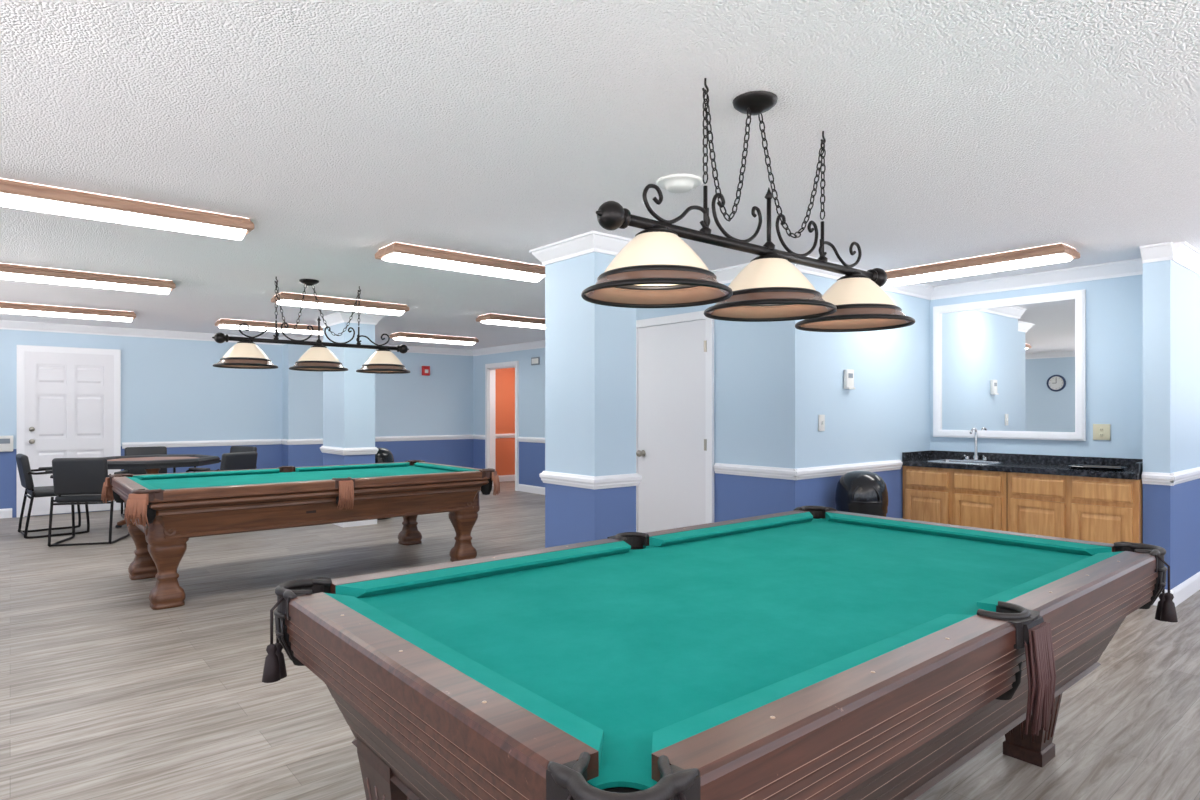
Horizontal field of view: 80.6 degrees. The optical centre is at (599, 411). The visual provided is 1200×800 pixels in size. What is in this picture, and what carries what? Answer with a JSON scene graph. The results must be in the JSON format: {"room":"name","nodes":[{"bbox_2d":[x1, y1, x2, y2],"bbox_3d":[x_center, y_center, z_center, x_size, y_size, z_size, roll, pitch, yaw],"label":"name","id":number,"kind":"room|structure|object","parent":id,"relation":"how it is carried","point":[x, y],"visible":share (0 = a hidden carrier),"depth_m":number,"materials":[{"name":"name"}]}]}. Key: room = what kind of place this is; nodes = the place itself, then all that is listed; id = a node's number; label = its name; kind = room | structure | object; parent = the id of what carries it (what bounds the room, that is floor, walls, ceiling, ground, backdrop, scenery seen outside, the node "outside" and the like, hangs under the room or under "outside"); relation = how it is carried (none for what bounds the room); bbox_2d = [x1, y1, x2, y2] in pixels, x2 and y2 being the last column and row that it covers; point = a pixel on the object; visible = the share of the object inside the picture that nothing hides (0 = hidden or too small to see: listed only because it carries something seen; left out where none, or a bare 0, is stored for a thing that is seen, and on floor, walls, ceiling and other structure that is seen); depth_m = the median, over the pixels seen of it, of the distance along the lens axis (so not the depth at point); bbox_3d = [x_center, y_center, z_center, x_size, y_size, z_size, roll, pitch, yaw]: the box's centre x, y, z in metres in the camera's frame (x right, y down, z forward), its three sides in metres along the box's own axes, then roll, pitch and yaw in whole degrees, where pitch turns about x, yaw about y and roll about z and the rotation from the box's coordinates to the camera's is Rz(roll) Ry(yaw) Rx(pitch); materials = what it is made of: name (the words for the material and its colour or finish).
{"room":"games hall","nodes":[
{"label":"games hall","id":0,"kind":"room"},
{"bbox_2d":[0,329,472,517],"bbox_3d":[-5.614,0.090,9.901,8.650,2.380,0.100,0,0,-40],"label":"wall","id":1,"kind":"structure","parent":0,"point":[172,390],"depth_m":10.02,"materials":[{"name":"paint"}]},
{"bbox_2d":[0,436,12,451],"bbox_3d":[-7.161,0.380,8.516,0.160,0.190,0.043,0,0,-40],"label":"intercom","id":2,"kind":"object","parent":1,"relation":"attached to","point":[6,442],"visible":1,"depth_m":8.51,"materials":[{"name":"white plastic"}]},
{"bbox_2d":[0,502,123,518],"bbox_3d":[-5.537,1.222,9.888,8.550,0.114,0.018,0,0,-40],"label":"baseboard","id":3,"kind":"structure","parent":1,"relation":"attached to","point":[4,513],"depth_m":8.53,"materials":[{"name":"white paint"}]},
{"bbox_2d":[17,345,120,517],"bbox_3d":[-6.658,0.233,8.905,1.050,2.095,0.088,0,0,-40],"label":"door","id":4,"kind":"structure","parent":1,"relation":"in","point":[69,398],"depth_m":8.88,"materials":[{"name":"white paint"}]},
{"bbox_2d":[0,320,472,355],"bbox_3d":[-5.518,-1.047,9.865,8.550,0.104,0.078,0,0,-40],"label":"crown molding","id":5,"kind":"structure","parent":1,"relation":"attached to","point":[4,324],"depth_m":9.36,"materials":[{"name":"white paint"}]},
{"bbox_2d":[6,434,472,451],"bbox_3d":[-5.534,0.440,9.884,8.550,0.080,0.028,0,0,-40],"label":"chair rail","id":6,"kind":"object","parent":1,"relation":"attached to","point":[427,437],"visible":0.84,"depth_m":10.20,"materials":[{"name":"white paint"}]},
{"bbox_2d":[422,366,429,375],"bbox_3d":[-2.953,-0.700,12.011,0.130,0.160,0.060,0,0,-40],"label":"fire alarm","id":7,"kind":"object","parent":1,"relation":"attached to","point":[425,369],"visible":1,"depth_m":11.98,"materials":[{"name":"red plastic"}]},
{"bbox_2d":[495,368,514,475],"bbox_3d":[-0.878,0.090,12.122,1.230,2.380,2.750,0,0,-40],"label":"wall","id":8,"kind":"structure","parent":0,"point":[504,378],"depth_m":13.06,"materials":[{"name":"orange paint"}]},
{"bbox_2d":[495,433,514,481],"bbox_3d":[-0.916,0.840,12.090,1.130,0.879,2.550,0,0,-40],"label":"trim","id":9,"kind":"structure","parent":8,"relation":"attached to","point":[502,478],"depth_m":13.05,"materials":[{"name":"white paint"}]},
{"bbox_2d":[473,348,544,486],"bbox_3d":[-0.340,0.090,10.422,0.120,2.380,6.050,0,0,-40],"label":"wall","id":10,"kind":"structure","parent":0,"point":[531,377],"depth_m":11.36,"materials":[{"name":"paint"}]},
{"bbox_2d":[485,361,518,490],"bbox_3d":[-1.606,0.225,11.918,0.150,2.110,1.010,0,0,-40],"label":"trim","id":11,"kind":"structure","parent":10,"relation":"attached to","point":[489,368],"depth_m":12.21,"materials":[{"name":"white paint"}]},
{"bbox_2d":[472,340,544,355],"bbox_3d":[-0.384,-1.047,10.320,0.078,0.104,5.950,0,0,-40],"label":"crown molding","id":12,"kind":"structure","parent":10,"relation":"attached to","point":[536,344],"depth_m":11.62,"materials":[{"name":"white paint"}]},
{"bbox_2d":[473,434,544,442],"bbox_3d":[-0.365,0.440,10.336,0.028,0.080,5.950,0,0,-40],"label":"chair rail","id":13,"kind":"object","parent":10,"relation":"attached to","point":[520,439],"visible":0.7,"depth_m":11.30,"materials":[{"name":"white paint"}]},
{"bbox_2d":[518,484,544,494],"bbox_3d":[-0.361,1.222,10.340,0.018,0.114,5.950,0,0,-40],"label":"baseboard","id":14,"kind":"structure","parent":10,"relation":"attached to","point":[521,487],"depth_m":11.19,"materials":[{"name":"white paint"}]},
{"bbox_2d":[531,357,539,364],"bbox_3d":[-1.017,-0.800,11.127,0.014,0.120,0.220,0,0,-40],"label":"wall sign","id":15,"kind":"object","parent":10,"relation":"attached to","point":[535,360],"visible":1,"depth_m":11.11,"materials":[{"name":"grey plastic"}]},
{"bbox_2d":[0,0,1199,349],"bbox_3d":[0.221,-1.150,5.749,12.300,0.100,13.950,0,0,-40],"label":"ceiling","id":16,"kind":"structure","parent":0,"point":[345,131],"depth_m":2.82,"materials":[{"name":"white paint"}]},
{"bbox_2d":[0,302,135,321],"bbox_3d":[-5.666,-1.050,7.488,1.250,0.098,0.310,0,0,-40],"label":"ceiling light fixture","id":17,"kind":"object","parent":16,"relation":"attached to","point":[5,307],"depth_m":7.41,"materials":[{"name":"white plastic"}]},
{"bbox_2d":[0,263,175,293],"bbox_3d":[-4.130,-1.050,5.644,1.250,0.098,0.310,0,0,-40],"label":"ceiling light fixture","id":18,"kind":"object","parent":16,"relation":"attached to","point":[7,271],"depth_m":5.56,"materials":[{"name":"white plastic"}]},
{"bbox_2d":[0,178,253,239],"bbox_3d":[-2.542,-1.050,3.739,1.250,0.098,0.310,0,0,-40],"label":"ceiling light fixture","id":19,"kind":"object","parent":16,"relation":"attached to","point":[13,194],"depth_m":3.65,"materials":[{"name":"white plastic"}]},
{"bbox_2d":[215,319,322,334],"bbox_3d":[-4.068,-1.050,8.820,1.250,0.098,0.310,0,0,-40],"label":"ceiling light fixture","id":20,"kind":"object","parent":16,"relation":"attached to","point":[222,323],"depth_m":8.64,"materials":[{"name":"white plastic"}]},
{"bbox_2d":[212,277,409,373],"bbox_3d":[-2.368,-0.727,5.967,1.610,0.745,0.466,0,0,-40],"label":"pendant lamp","id":21,"kind":"object","parent":16,"relation":"hanging from","point":[245,354],"visible":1,"depth_m":5.86,"materials":[{"name":"black metal"}]},
{"bbox_2d":[271,292,409,315],"bbox_3d":[-2.532,-1.050,6.976,1.250,0.098,0.310,0,0,-40],"label":"ceiling light fixture","id":22,"kind":"object","parent":16,"relation":"attached to","point":[290,299],"depth_m":6.84,"materials":[{"name":"white plastic"}]},
{"bbox_2d":[390,332,478,344],"bbox_3d":[-2.378,-1.050,10.228,1.250,0.098,0.310,0,0,-40],"label":"ceiling light fixture","id":23,"kind":"object","parent":16,"relation":"attached to","point":[403,336],"depth_m":10.09,"materials":[{"name":"white plastic"}]},
{"bbox_2d":[375,242,544,281],"bbox_3d":[-0.944,-1.050,5.070,1.250,0.098,0.310,0,0,-40],"label":"ceiling light fixture","id":24,"kind":"object","parent":16,"relation":"attached to","point":[396,252],"depth_m":4.91,"materials":[{"name":"white plastic"}]},
{"bbox_2d":[476,313,544,328],"bbox_3d":[-0.842,-1.050,8.384,1.250,0.098,0.310,0,0,-40],"label":"ceiling light fixture","id":25,"kind":"object","parent":16,"relation":"attached to","point":[497,319],"depth_m":8.10,"materials":[{"name":"white plastic"}]},
{"bbox_2d":[656,174,702,192],"bbox_3d":[0.378,-1.078,3.374,0.220,0.042,0.220,0,0,-40],"label":"smoke detector","id":26,"kind":"object","parent":16,"relation":"attached to","point":[674,183],"visible":1,"depth_m":3.32,"materials":[{"name":"white plastic"}]},
{"bbox_2d":[581,78,914,331],"bbox_3d":[0.608,-0.727,2.550,1.610,0.745,0.466,0,0,-40],"label":"pendant lamp","id":27,"kind":"object","parent":16,"relation":"hanging from","point":[656,268],"visible":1,"depth_m":2.41,"materials":[{"name":"black metal"}]},
{"bbox_2d":[885,243,1079,285],"bbox_3d":[2.720,-1.050,5.156,0.310,0.098,1.250,0,0,-40],"label":"ceiling light fixture","id":28,"kind":"object","parent":16,"relation":"attached to","point":[1055,253],"depth_m":4.99,"materials":[{"name":"white plastic"}]},
{"bbox_2d":[0,481,1199,799],"bbox_3d":[0.221,1.330,5.749,12.300,0.100,13.950,0,0,-40],"label":"floor","id":29,"kind":"structure","parent":0,"point":[105,694],"depth_m":3.31,"materials":[{"name":"grey wood"}]},
{"bbox_2d":[16,454,89,538],"bbox_3d":[-5.784,0.860,7.479,0.568,0.846,0.550,0,0,-45],"label":"armchair","id":30,"kind":"object","parent":29,"relation":"on","point":[25,472],"visible":0.7,"depth_m":7.28,"materials":[{"name":"black metal"}]},
{"bbox_2d":[48,457,129,546],"bbox_3d":[-5.037,0.860,7.003,0.550,0.846,0.568,0,0,-16],"label":"armchair","id":31,"kind":"object","parent":29,"relation":"on","point":[79,480],"visible":0.8,"depth_m":6.77,"materials":[{"name":"black metal"}]},
{"bbox_2d":[121,446,175,518],"bbox_3d":[-5.540,0.860,8.682,0.550,0.846,0.568,0,0,-38],"label":"armchair","id":32,"kind":"object","parent":29,"relation":"on","point":[129,451],"visible":0.11,"depth_m":8.80,"materials":[{"name":"black metal"}]},
{"bbox_2d":[104,454,219,527],"bbox_3d":[-4.984,0.892,7.888,1.220,0.775,1.220,0,0,40],"label":"table","id":33,"kind":"object","parent":29,"relation":"on","point":[152,464],"visible":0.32,"depth_m":7.68,"materials":[{"name":"brown wood"}]},
{"bbox_2d":[186,451,257,471],"bbox_3d":[-4.135,0.860,7.756,0.568,0.846,0.550,0,0,20],"label":"armchair","id":34,"kind":"object","parent":29,"relation":"on","point":[240,460],"visible":0.32,"depth_m":7.60,"materials":[{"name":"black leather"}]},
{"bbox_2d":[194,446,256,471],"bbox_3d":[-4.659,0.860,8.818,0.550,0.846,0.568,0,0,25],"label":"armchair","id":35,"kind":"object","parent":29,"relation":"on","point":[234,449],"visible":0.04,"depth_m":9.01,"materials":[{"name":"black leather"}]},
{"bbox_2d":[101,460,499,609],"bbox_3d":[-2.361,0.884,5.800,2.719,0.792,1.625,0,0,-40],"label":"pool table","id":36,"kind":"object","parent":29,"relation":"on","point":[162,511],"visible":0.99,"depth_m":5.26,"materials":[{"name":"brown wood"}]},
{"bbox_2d":[279,336,322,466],"bbox_3d":[-4.428,0.090,10.627,0.716,2.380,0.454,0,0,-40],"label":"column","id":37,"kind":"structure","parent":29,"relation":"on","point":[302,391],"depth_m":10.47,"materials":[{"name":"paint"}]},
{"bbox_2d":[314,312,383,527],"bbox_3d":[-2.925,0.090,8.236,0.506,2.380,0.856,0,0,-40],"label":"column","id":38,"kind":"structure","parent":29,"relation":"on","point":[348,396],"depth_m":7.99,"materials":[{"name":"paint"}]},
{"bbox_2d":[375,448,393,519],"bbox_3d":[-2.672,0.855,8.545,0.364,0.850,0.376,0,0,-10],"label":"trash can","id":39,"kind":"object","parent":29,"relation":"on","point":[383,455],"visible":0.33,"depth_m":8.44,"materials":[{"name":"black plastic"}]},
{"bbox_2d":[529,231,641,547],"bbox_3d":[-0.068,0.090,4.714,0.506,2.380,0.686,0,0,-40],"label":"column","id":40,"kind":"structure","parent":29,"relation":"on","point":[590,477],"depth_m":4.53,"materials":[{"name":"paint"}]},
{"bbox_2d":[262,506,1177,799],"bbox_3d":[0.553,0.879,2.250,2.704,0.802,1.563,0,0,-40],"label":"pool table","id":41,"kind":"object","parent":29,"relation":"on","point":[805,652],"visible":1,"depth_m":1.64,"materials":[{"name":"teal fabric"}]},
{"bbox_2d":[835,471,887,516],"bbox_3d":[1.902,0.855,5.146,0.364,0.850,0.376,0,0,10],"label":"trash can","id":42,"kind":"object","parent":29,"relation":"on","point":[861,492],"visible":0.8,"depth_m":5.01,"materials":[{"name":"black plastic"}]},
{"bbox_2d":[902,450,1142,543],"bbox_3d":[3.253,0.810,5.494,0.541,0.940,1.627,0,0,-40],"label":"base cabinet","id":43,"kind":"object","parent":29,"relation":"on","point":[1024,493],"visible":0.7,"depth_m":5.26,"materials":[{"name":"brown wood"}]},
{"bbox_2d":[929,459,1003,464],"bbox_3d":[2.991,0.477,5.798,0.340,0.145,0.480,0,0,-40],"label":"sink","id":44,"kind":"object","parent":43,"relation":"in","point":[941,460],"visible":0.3,"depth_m":5.87,"materials":[{"name":"silver metal"}]},
{"bbox_2d":[963,428,988,460],"bbox_3d":[3.120,0.270,5.905,0.136,0.280,0.180,0,0,-40],"label":"kitchen faucet","id":45,"kind":"object","parent":43,"relation":"on","point":[975,457],"visible":1,"depth_m":5.92,"materials":[{"name":"silver metal"}]},
{"bbox_2d":[1069,464,1127,470],"bbox_3d":[3.573,0.400,5.085,0.240,0.020,0.320,0,0,-40],"label":"serving tray","id":46,"kind":"object","parent":43,"relation":"on","point":[1077,466],"visible":1,"depth_m":5.07,"materials":[{"name":"black plastic"}]},
{"bbox_2d":[636,273,929,521],"bbox_3d":[1.464,0.090,6.530,2.090,2.380,2.240,0,0,-40],"label":"wall","id":47,"kind":"structure","parent":0,"point":[773,380],"depth_m":5.38,"materials":[{"name":"blue paint"}]},
{"bbox_2d":[636,310,713,532],"bbox_3d":[0.568,0.237,5.901,0.088,2.085,0.930,0,0,-40],"label":"door","id":48,"kind":"structure","parent":47,"relation":"in","point":[675,362],"depth_m":5.88,"materials":[{"name":"white paint"}]},
{"bbox_2d":[711,263,797,283],"bbox_3d":[0.638,-1.047,5.829,0.078,0.104,2.260,0,0,-40],"label":"crown molding","id":49,"kind":"structure","parent":47,"relation":"attached to","point":[724,275],"depth_m":5.41,"materials":[{"name":"white paint"}]},
{"bbox_2d":[714,463,797,479],"bbox_3d":[0.657,0.440,5.845,0.028,0.080,2.260,0,0,-40],"label":"trim","id":50,"kind":"structure","parent":47,"relation":"attached to","point":[721,468],"depth_m":5.24,"materials":[{"name":"white paint"}]},
{"bbox_2d":[818,415,824,430],"bbox_3d":[1.631,0.080,5.197,0.075,0.120,0.018,0,0,-40],"label":"light switch","id":51,"kind":"object","parent":47,"relation":"attached to","point":[821,418],"visible":1,"depth_m":5.19,"materials":[{"name":"white plastic"}]},
{"bbox_2d":[793,460,902,479],"bbox_3d":[1.948,0.440,5.457,1.500,0.080,0.028,0,0,-40],"label":"trim","id":52,"kind":"structure","parent":47,"relation":"attached to","point":[833,470],"depth_m":5.36,"materials":[{"name":"white paint"}]},
{"bbox_2d":[844,369,854,388],"bbox_3d":[1.908,-0.250,5.412,0.100,0.150,0.042,0,0,-40],"label":"thermostat","id":53,"kind":"object","parent":47,"relation":"attached to","point":[848,373],"visible":1,"depth_m":5.39,"materials":[{"name":"white plastic"}]},
{"bbox_2d":[796,255,934,299],"bbox_3d":[2.175,-1.047,5.614,2.050,0.104,0.078,0,0,-40],"label":"crown molding","id":54,"kind":"structure","parent":47,"relation":"attached to","point":[920,290],"depth_m":5.85,"materials":[{"name":"white paint"}]},
{"bbox_2d":[931,258,1142,299],"bbox_3d":[3.434,-1.047,5.644,0.078,0.104,1.643,0,0,-40],"label":"crown molding","id":55,"kind":"structure","parent":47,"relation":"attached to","point":[1132,267],"depth_m":5.57,"materials":[{"name":"white paint"}]},
{"bbox_2d":[930,274,1142,458],"bbox_3d":[3.506,0.090,5.704,0.110,2.380,1.643,0,0,-40],"label":"wall","id":56,"kind":"structure","parent":0,"point":[1114,306],"depth_m":5.30,"materials":[{"name":"blue paint"}]},
{"bbox_2d":[933,289,1085,440],"bbox_3d":[3.316,-0.355,5.815,0.036,1.150,1.150,0,0,-40],"label":"wall mirror","id":57,"kind":"object","parent":56,"relation":"attached to","point":[1015,367],"depth_m":5.77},
{"bbox_2d":[1093,424,1109,439],"bbox_3d":[3.758,0.150,5.304,0.011,0.120,0.110,0,0,-40],"label":"electrical outlet","id":58,"kind":"object","parent":56,"relation":"attached to","point":[1100,431],"visible":1,"depth_m":5.30,"materials":[{"name":"beige plastic"}]},
{"bbox_2d":[1143,260,1199,589],"bbox_3d":[4.786,0.090,5.606,2.870,2.380,0.147,0,0,-40],"label":"wall","id":59,"kind":"structure","parent":0,"point":[1171,291],"depth_m":4.73,"materials":[{"name":"paint"}]},
{"bbox_2d":[1139,242,1173,262],"bbox_3d":[3.660,-1.047,4.655,0.078,0.104,0.167,0,0,-40],"label":"crown molding","id":60,"kind":"structure","parent":59,"relation":"attached to","point":[1160,251],"depth_m":4.65,"materials":[{"name":"white paint"}]},
{"bbox_2d":[1142,472,1173,485],"bbox_3d":[3.679,0.440,4.671,0.028,0.080,0.167,0,0,-40],"label":"trim","id":61,"kind":"structure","parent":59,"relation":"attached to","point":[1155,478],"depth_m":4.67,"materials":[{"name":"white paint"}]},
{"bbox_2d":[1153,589,1173,605],"bbox_3d":[3.683,1.222,4.674,0.018,0.114,0.167,0,0,-40],"label":"baseboard","id":62,"kind":"structure","parent":59,"relation":"attached to","point":[1166,591],"depth_m":4.66,"materials":[{"name":"white paint"}]},
{"bbox_2d":[1170,241,1199,275],"bbox_3d":[4.811,-1.047,5.481,2.790,0.104,0.078,0,0,-40],"label":"crown molding","id":63,"kind":"structure","parent":59,"relation":"attached to","point":[1186,255],"depth_m":4.75,"materials":[{"name":"white paint"}]},
{"bbox_2d":[1170,572,1199,606],"bbox_3d":[4.792,1.222,5.504,2.790,0.114,0.018,0,0,-40],"label":"baseboard","id":64,"kind":"structure","parent":59,"relation":"attached to","point":[1190,586],"depth_m":4.85,"materials":[{"name":"white paint"}]},
{"bbox_2d":[1170,467,1199,485],"bbox_3d":[4.795,0.440,5.500,2.790,0.080,0.028,0,0,-40],"label":"trim","id":65,"kind":"structure","parent":59,"relation":"attached to","point":[1182,476],"depth_m":4.82,"materials":[{"name":"white paint"}]}
]}

